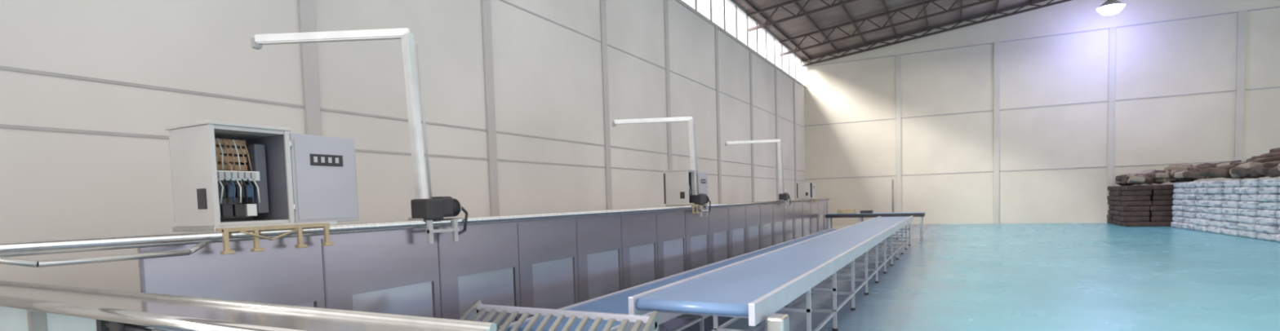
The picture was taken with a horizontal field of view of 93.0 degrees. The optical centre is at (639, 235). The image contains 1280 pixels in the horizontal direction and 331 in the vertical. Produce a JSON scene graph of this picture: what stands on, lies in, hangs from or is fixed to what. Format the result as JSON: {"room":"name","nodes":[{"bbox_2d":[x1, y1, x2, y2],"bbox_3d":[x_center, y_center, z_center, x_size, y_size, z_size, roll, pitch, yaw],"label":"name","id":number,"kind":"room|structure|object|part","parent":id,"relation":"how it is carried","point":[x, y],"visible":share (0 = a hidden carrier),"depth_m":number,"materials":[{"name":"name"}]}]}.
{"room":"factory floor","nodes":[
{"label":"factory floor","id":0,"kind":"room"},
{"bbox_2d":[0,0,805,292],"bbox_3d":[-0.890,-3.093,15.191,0.200,7.900,44.450,0,4,28],"label":"wall","id":1,"kind":"structure","parent":0,"point":[55,185],"depth_m":9.15,"materials":[{"name":"paint"}]},
{"bbox_2d":[297,0,321,136],"bbox_3d":[-4.435,-2.585,8.120,0.060,7.900,0.200,0,4,28],"label":"trim","id":2,"kind":"structure","parent":1,"relation":"attached to","point":[305,7],"depth_m":8.11,"materials":[{"name":"grey metal"}]},
{"bbox_2d":[0,66,805,172],"bbox_3d":[-0.769,-2.225,15.190,0.015,0.032,44.450,0,4,28],"label":"trim","id":3,"kind":"structure","parent":1,"relation":"attached to","point":[2,68],"depth_m":7.46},
{"bbox_2d":[0,124,805,181],"bbox_3d":[-0.753,-1.696,15.220,0.015,0.032,44.450,0,4,28],"label":"trim","id":4,"kind":"structure","parent":1,"relation":"attached to","point":[2,126],"depth_m":6.66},
{"bbox_2d":[480,0,499,216],"bbox_3d":[-2.795,-2.813,11.260,0.060,7.900,0.200,0,4,28],"label":"trim","id":5,"kind":"structure","parent":1,"relation":"attached to","point":[485,4],"depth_m":11.26,"materials":[{"name":"grey metal"}]},
{"bbox_2d":[600,0,612,209],"bbox_3d":[-0.832,-3.085,15.020,0.060,7.900,0.200,0,4,28],"label":"trim","id":6,"kind":"structure","parent":1,"relation":"attached to","point":[602,2],"depth_m":14.97,"materials":[{"name":"grey metal"}]},
{"bbox_2d":[499,0,804,127],"bbox_3d":[-0.843,-4.740,15.047,0.015,0.032,44.450,0,4,28],"label":"trim","id":7,"kind":"structure","parent":1,"relation":"attached to","point":[504,1],"depth_m":15.44,"materials":[{"name":"grey metal"}]},
{"bbox_2d":[663,0,672,170],"bbox_3d":[0.877,-3.322,18.293,0.060,7.900,0.200,0,4,28],"label":"trim","id":8,"kind":"structure","parent":1,"relation":"attached to","point":[665,2],"depth_m":18.16,"materials":[{"name":"grey metal"}]},
{"bbox_2d":[714,25,721,204],"bbox_3d":[2.863,-3.598,22.097,0.060,7.900,0.200,0,4,28],"label":"trim","id":9,"kind":"structure","parent":1,"relation":"attached to","point":[716,30],"depth_m":22.02,"materials":[{"name":"grey metal"}]},
{"bbox_2d":[675,0,804,88],"bbox_3d":[-0.984,-7.030,14.955,0.250,0.110,44.450,0,4,28],"label":"trim","id":10,"kind":"structure","parent":1,"relation":"attached to","point":[682,2],"depth_m":23.33,"materials":[{"name":"grey metal"}]},
{"bbox_2d":[693,0,802,83],"bbox_3d":[-1.033,-7.806,14.873,0.120,1.450,44.540,0,4,28],"label":"window","id":11,"kind":"structure","parent":1,"relation":"in","point":[732,2],"depth_m":26.57,"materials":[{"name":"white glass"}]},
{"bbox_2d":[749,48,754,202],"bbox_3d":[4.757,-3.860,25.724,0.060,7.900,0.200,0,4,28],"label":"trim","id":12,"kind":"structure","parent":1,"relation":"attached to","point":[750,51],"depth_m":25.62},
{"bbox_2d":[774,66,778,199],"bbox_3d":[6.604,-4.117,29.262,0.060,7.900,0.200,0,4,28],"label":"trim","id":13,"kind":"structure","parent":1,"relation":"attached to","point":[775,68],"depth_m":29.14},
{"bbox_2d":[792,79,796,199],"bbox_3d":[8.313,-4.354,32.535,0.060,7.900,0.200,0,4,28],"label":"trim","id":14,"kind":"structure","parent":1,"relation":"attached to","point":[794,115],"depth_m":32.48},
{"bbox_2d":[733,0,1037,59],"bbox_3d":[13.907,-9.661,7.102,33.920,2.300,44.650,0,4,28],"label":"ceiling","id":15,"kind":"structure","parent":0,"point":[860,9],"depth_m":28.60,"materials":[{"name":"grey metal"}]},
{"bbox_2d":[742,0,810,61],"bbox_3d":[-0.607,-8.500,14.651,0.080,0.120,44.450,0,4,28],"label":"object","id":16,"kind":"structure","parent":15,"relation":"attached to","point":[750,5],"depth_m":27.45,"materials":[{"name":"metal"}]},
{"bbox_2d":[746,0,857,31],"bbox_3d":[19.397,-9.972,17.410,33.742,2.976,0.100,0,4,28],"label":"roof truss","id":17,"kind":"object","parent":15,"relation":"attached to","point":[780,5],"visible":1,"depth_m":24.47,"materials":[{"name":"metal"}]},
{"bbox_2d":[791,0,839,53],"bbox_3d":[0.717,-8.680,13.947,0.080,0.120,44.450,0,4,28],"label":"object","id":18,"kind":"structure","parent":15,"relation":"attached to","point":[796,4],"depth_m":27.89,"materials":[{"name":"metal"}]},
{"bbox_2d":[837,0,867,46],"bbox_3d":[2.042,-8.859,13.242,0.080,0.120,44.450,0,4,28],"label":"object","id":19,"kind":"structure","parent":15,"relation":"attached to","point":[843,7],"depth_m":27.91,"materials":[{"name":"metal"}]},
{"bbox_2d":[779,0,995,56],"bbox_3d":[21.799,-10.305,22.010,33.742,2.976,0.100,0,4,28],"label":"roof truss","id":20,"kind":"object","parent":15,"relation":"attached to","point":[928,2],"visible":1,"depth_m":27.78,"materials":[{"name":"metal"}]},
{"bbox_2d":[880,0,897,39],"bbox_3d":[3.366,-9.039,12.538,0.080,0.120,44.450,0,4,28],"label":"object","id":21,"kind":"structure","parent":15,"relation":"attached to","point":[882,1],"depth_m":28.15,"materials":[{"name":"metal"}]},
{"bbox_2d":[921,0,928,31],"bbox_3d":[4.690,-9.218,11.833,0.080,0.120,44.450,0,4,28],"label":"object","id":22,"kind":"structure","parent":15,"relation":"attached to","point":[922,1],"depth_m":28.53,"materials":[{"name":"metal"}]},
{"bbox_2d":[802,0,1072,66],"bbox_3d":[24.061,-10.794,26.333,33.733,2.626,0.100,0,4,28],"label":"roof truss","id":23,"kind":"object","parent":15,"relation":"attached to","point":[1037,6],"visible":1,"depth_m":30.99,"materials":[{"name":"metal"}]},
{"bbox_2d":[960,0,962,21],"bbox_3d":[6.015,-9.398,11.129,0.080,0.120,44.450,0,4,28],"label":"roof beam","id":24,"kind":"structure","parent":15,"relation":"attached to","point":[961,10],"depth_m":28.99,"materials":[{"name":"metal"}]},
{"bbox_2d":[994,0,999,14],"bbox_3d":[7.339,-9.577,10.424,0.080,0.120,44.450,0,4,28],"label":"roof beam","id":25,"kind":"structure","parent":15,"relation":"attached to","point":[997,1],"depth_m":28.72,"materials":[{"name":"metal"}]},
{"bbox_2d":[1095,0,1125,15],"bbox_3d":[20.363,-10.503,26.250,1.040,1.794,1.040,0,4,28],"label":"lamp","id":26,"kind":"object","parent":15,"relation":"hanging from","point":[1109,7],"visible":1,"depth_m":26.04,"materials":[{"name":"metal"}]},
{"bbox_2d":[658,222,1279,330],"bbox_3d":[14.264,0.935,7.570,33.720,0.230,44.450,0,4,28],"label":"floor","id":27,"kind":"structure","parent":0,"point":[1087,277],"depth_m":10.76,"materials":[{"name":"teal concrete"}]},
{"bbox_2d":[0,280,497,330],"bbox_3d":[-3.150,0.975,3.635,5.650,1.227,0.367,0,4,28],"label":"worktable","id":28,"kind":"object","parent":27,"relation":"on","point":[24,306],"visible":1,"depth_m":3.19,"materials":[{"name":"silver metal"}]},
{"bbox_2d":[0,198,830,330],"bbox_3d":[1.919,0.101,13.249,0.378,1.580,24.000,0,4,28],"label":"guard","id":29,"kind":"object","parent":27,"relation":"on","point":[547,260],"visible":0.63,"depth_m":6.12,"materials":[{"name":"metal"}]},
{"bbox_2d":[164,120,359,254],"bbox_3d":[-2.826,-0.357,4.701,0.698,0.905,1.152,0,4,28],"label":"electrical cabinet","id":30,"kind":"object","parent":29,"relation":"on","point":[226,177],"visible":1,"depth_m":4.57,"materials":[{"name":"metal"}]},
{"bbox_3d":[-2.523,-0.448,4.862,0.045,0.690,0.575,0,4,28],"label":"door","id":31,"kind":"part","parent":30,"relation":"part of","materials":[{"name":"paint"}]},
{"bbox_2d":[250,27,468,244],"bbox_3d":[-2.624,-0.902,5.683,1.872,2.000,0.462,-2,3,-11],"label":"boom","id":32,"kind":"object","parent":29,"relation":"attached to","point":[434,208],"visible":1,"depth_m":5.66,"materials":[{"name":"metal"}]},
{"bbox_3d":[-1.933,-0.153,5.901,0.230,0.440,0.534,0,4,28],"label":"gear motor","id":33,"kind":"part","parent":32,"relation":"part of","materials":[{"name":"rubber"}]},
{"bbox_2d":[611,116,711,217],"bbox_3d":[0.473,-1.296,11.682,1.940,1.920,0.464,-2,3,-11],"label":"boom","id":34,"kind":"object","parent":29,"relation":"on","point":[701,200],"visible":0.9,"depth_m":11.65,"materials":[{"name":"metal"}]},
{"bbox_3d":[1.198,-0.588,11.899,0.230,0.440,0.534,0,4,28],"label":"gear motor","id":35,"kind":"part","parent":34,"relation":"part of","materials":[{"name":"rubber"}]},
{"bbox_2d":[663,169,708,213],"bbox_3d":[0.970,-0.850,11.936,0.642,0.833,1.060,0,4,28],"label":"electrical cabinet","id":36,"kind":"object","parent":29,"relation":"on","point":[677,183],"visible":0.92,"depth_m":11.54,"materials":[{"name":"metal"}]},
{"bbox_3d":[1.248,-0.934,12.085,0.041,0.635,0.529,0,4,28],"label":"door","id":37,"kind":"part","parent":36,"relation":"part of","materials":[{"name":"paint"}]},
{"bbox_2d":[724,139,791,208],"bbox_3d":[3.471,-1.744,17.474,1.990,1.980,0.464,-2,3,-10],"label":"boom","id":38,"kind":"object","parent":29,"relation":"attached to","point":[782,197],"visible":0.98,"depth_m":17.44,"materials":[{"name":"metal"}]},
{"bbox_3d":[4.224,-1.007,17.693,0.230,0.440,0.534,0,4,28],"label":"gear motor","id":39,"kind":"part","parent":38,"relation":"part of","materials":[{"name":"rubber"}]},
{"bbox_2d":[796,182,816,203],"bbox_3d":[5.881,-1.497,21.289,0.558,0.724,0.922,0,4,28],"label":"electrical cabinet","id":40,"kind":"object","parent":29,"relation":"on","point":[805,190],"visible":0.99,"depth_m":20.96,"materials":[{"name":"metal"}]},
{"bbox_3d":[6.123,-1.569,21.418,0.036,0.552,0.460,0,4,28],"label":"door","id":41,"kind":"part","parent":40,"relation":"part of","materials":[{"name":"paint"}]},
{"bbox_2d":[459,299,660,330],"bbox_3d":[-0.786,1.025,4.933,1.840,0.840,0.617,0,4,28],"label":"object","id":42,"kind":"object","parent":27,"relation":"on","point":[477,309],"visible":0.98,"depth_m":5.04,"materials":[{"name":"metal"}]},
{"bbox_2d":[499,228,837,330],"bbox_3d":[3.115,0.590,13.095,1.120,0.550,17.130,0,4,28],"label":"conveyor","id":43,"kind":"object","parent":27,"relation":"on","point":[617,302],"visible":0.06,"depth_m":7.21,"materials":[{"name":"rubber"}]},
{"bbox_2d":[628,215,912,330],"bbox_3d":[4.617,0.378,12.872,1.090,0.910,18.310,0,4,28],"label":"conveyor","id":44,"kind":"object","parent":27,"relation":"on","point":[755,288],"visible":1,"depth_m":6.54,"materials":[{"name":"rubber"}]},
{"bbox_2d":[765,313,789,330],"bbox_3d":[1.066,0.778,4.700,0.140,0.310,0.200,0,4,28],"label":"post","id":45,"kind":"object","parent":44,"relation":"attached to","point":[774,322],"visible":1,"depth_m":4.62,"materials":[{"name":"metal"}]},
{"bbox_2d":[825,208,924,241],"bbox_3d":[8.447,-0.375,21.902,3.300,1.160,0.800,0,4,28],"label":"table","id":46,"kind":"object","parent":27,"relation":"on","point":[842,213],"visible":0.87,"depth_m":21.72,"materials":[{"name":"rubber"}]},
{"bbox_2d":[891,179,893,213],"bbox_3d":[12.918,-1.647,31.005,0.300,2.400,0.300,0,4,28],"label":"pole","id":47,"kind":"object","parent":27,"relation":"on","point":[892,180],"visible":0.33,"depth_m":30.95,"materials":[{"name":"metal"}]},
{"bbox_2d":[1106,163,1213,226],"bbox_3d":[22.315,-1.739,26.045,3.173,2.590,3.287,0,4,28],"label":"sacks","id":48,"kind":"object","parent":27,"relation":"on","point":[1139,205],"visible":0.77,"depth_m":25.19,"materials":[{"name":"brown fabric"}]},
{"bbox_2d":[1170,178,1279,242],"bbox_3d":[20.447,-0.886,19.078,3.412,1.790,10.230,0,4,28],"label":"sacks","id":49,"kind":"object","parent":27,"relation":"on","point":[1245,208],"visible":1,"depth_m":19.59,"materials":[{"name":"white fabric"}]},
{"bbox_2d":[1172,147,1279,181],"bbox_3d":[20.511,-2.425,18.941,3.537,1.258,10.528,0,4,25],"label":"sacks","id":50,"kind":"object","parent":49,"relation":"on","point":[1267,165],"visible":1,"depth_m":20.32,"materials":[{"name":"fabric"}]},
{"bbox_2d":[800,0,1279,224],"bbox_3d":[24.312,-6.392,27.029,33.920,11.646,0.200,0,4,28],"label":"wall","id":51,"kind":"structure","parent":0,"point":[1195,55],"depth_m":29.52,"materials":[{"name":"paint"}]},
{"bbox_2d":[895,54,901,212],"bbox_3d":[13.820,-5.063,32.452,0.260,9.000,0.070,0,4,28],"label":"trim","id":52,"kind":"structure","parent":51,"relation":"attached to","point":[898,61],"depth_m":32.39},
{"bbox_2d":[993,42,999,223],"bbox_3d":[17.827,-5.063,30.359,0.260,9.000,0.070,0,4,28],"label":"trim","id":53,"kind":"structure","parent":51,"relation":"attached to","point":[996,45],"depth_m":30.31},
{"bbox_2d":[805,160,1245,180],"bbox_3d":[24.445,-3.198,27.067,33.720,0.050,0.020,0,4,28],"label":"trim","id":54,"kind":"structure","parent":51,"relation":"attached to","point":[1231,161],"depth_m":29.86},
{"bbox_2d":[804,6,1279,67],"bbox_3d":[24.256,-9.555,26.705,33.720,0.050,0.020,0,4,28],"label":"trim","id":55,"kind":"structure","parent":51,"relation":"attached to","point":[1274,6],"depth_m":28.96,"materials":[{"name":"grey metal"}]},
{"bbox_2d":[804,86,1279,126],"bbox_3d":[24.355,-6.232,26.895,33.720,0.050,0.020,0,4,28],"label":"trim","id":56,"kind":"structure","parent":51,"relation":"attached to","point":[1276,86],"depth_m":29.14,"materials":[{"name":"grey metal"}]},
{"bbox_2d":[1106,27,1116,222],"bbox_3d":[21.913,-5.063,28.226,0.260,9.000,0.070,0,4,28],"label":"trim","id":57,"kind":"structure","parent":51,"relation":"attached to","point":[1112,41],"depth_m":28.15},
{"bbox_2d":[1233,10,1246,180],"bbox_3d":[25.849,-5.062,26.171,0.260,9.000,0.070,0,4,28],"label":"trim","id":58,"kind":"structure","parent":51,"relation":"attached to","point":[1242,20],"depth_m":26.07,"materials":[{"name":"grey metal"}]}
]}

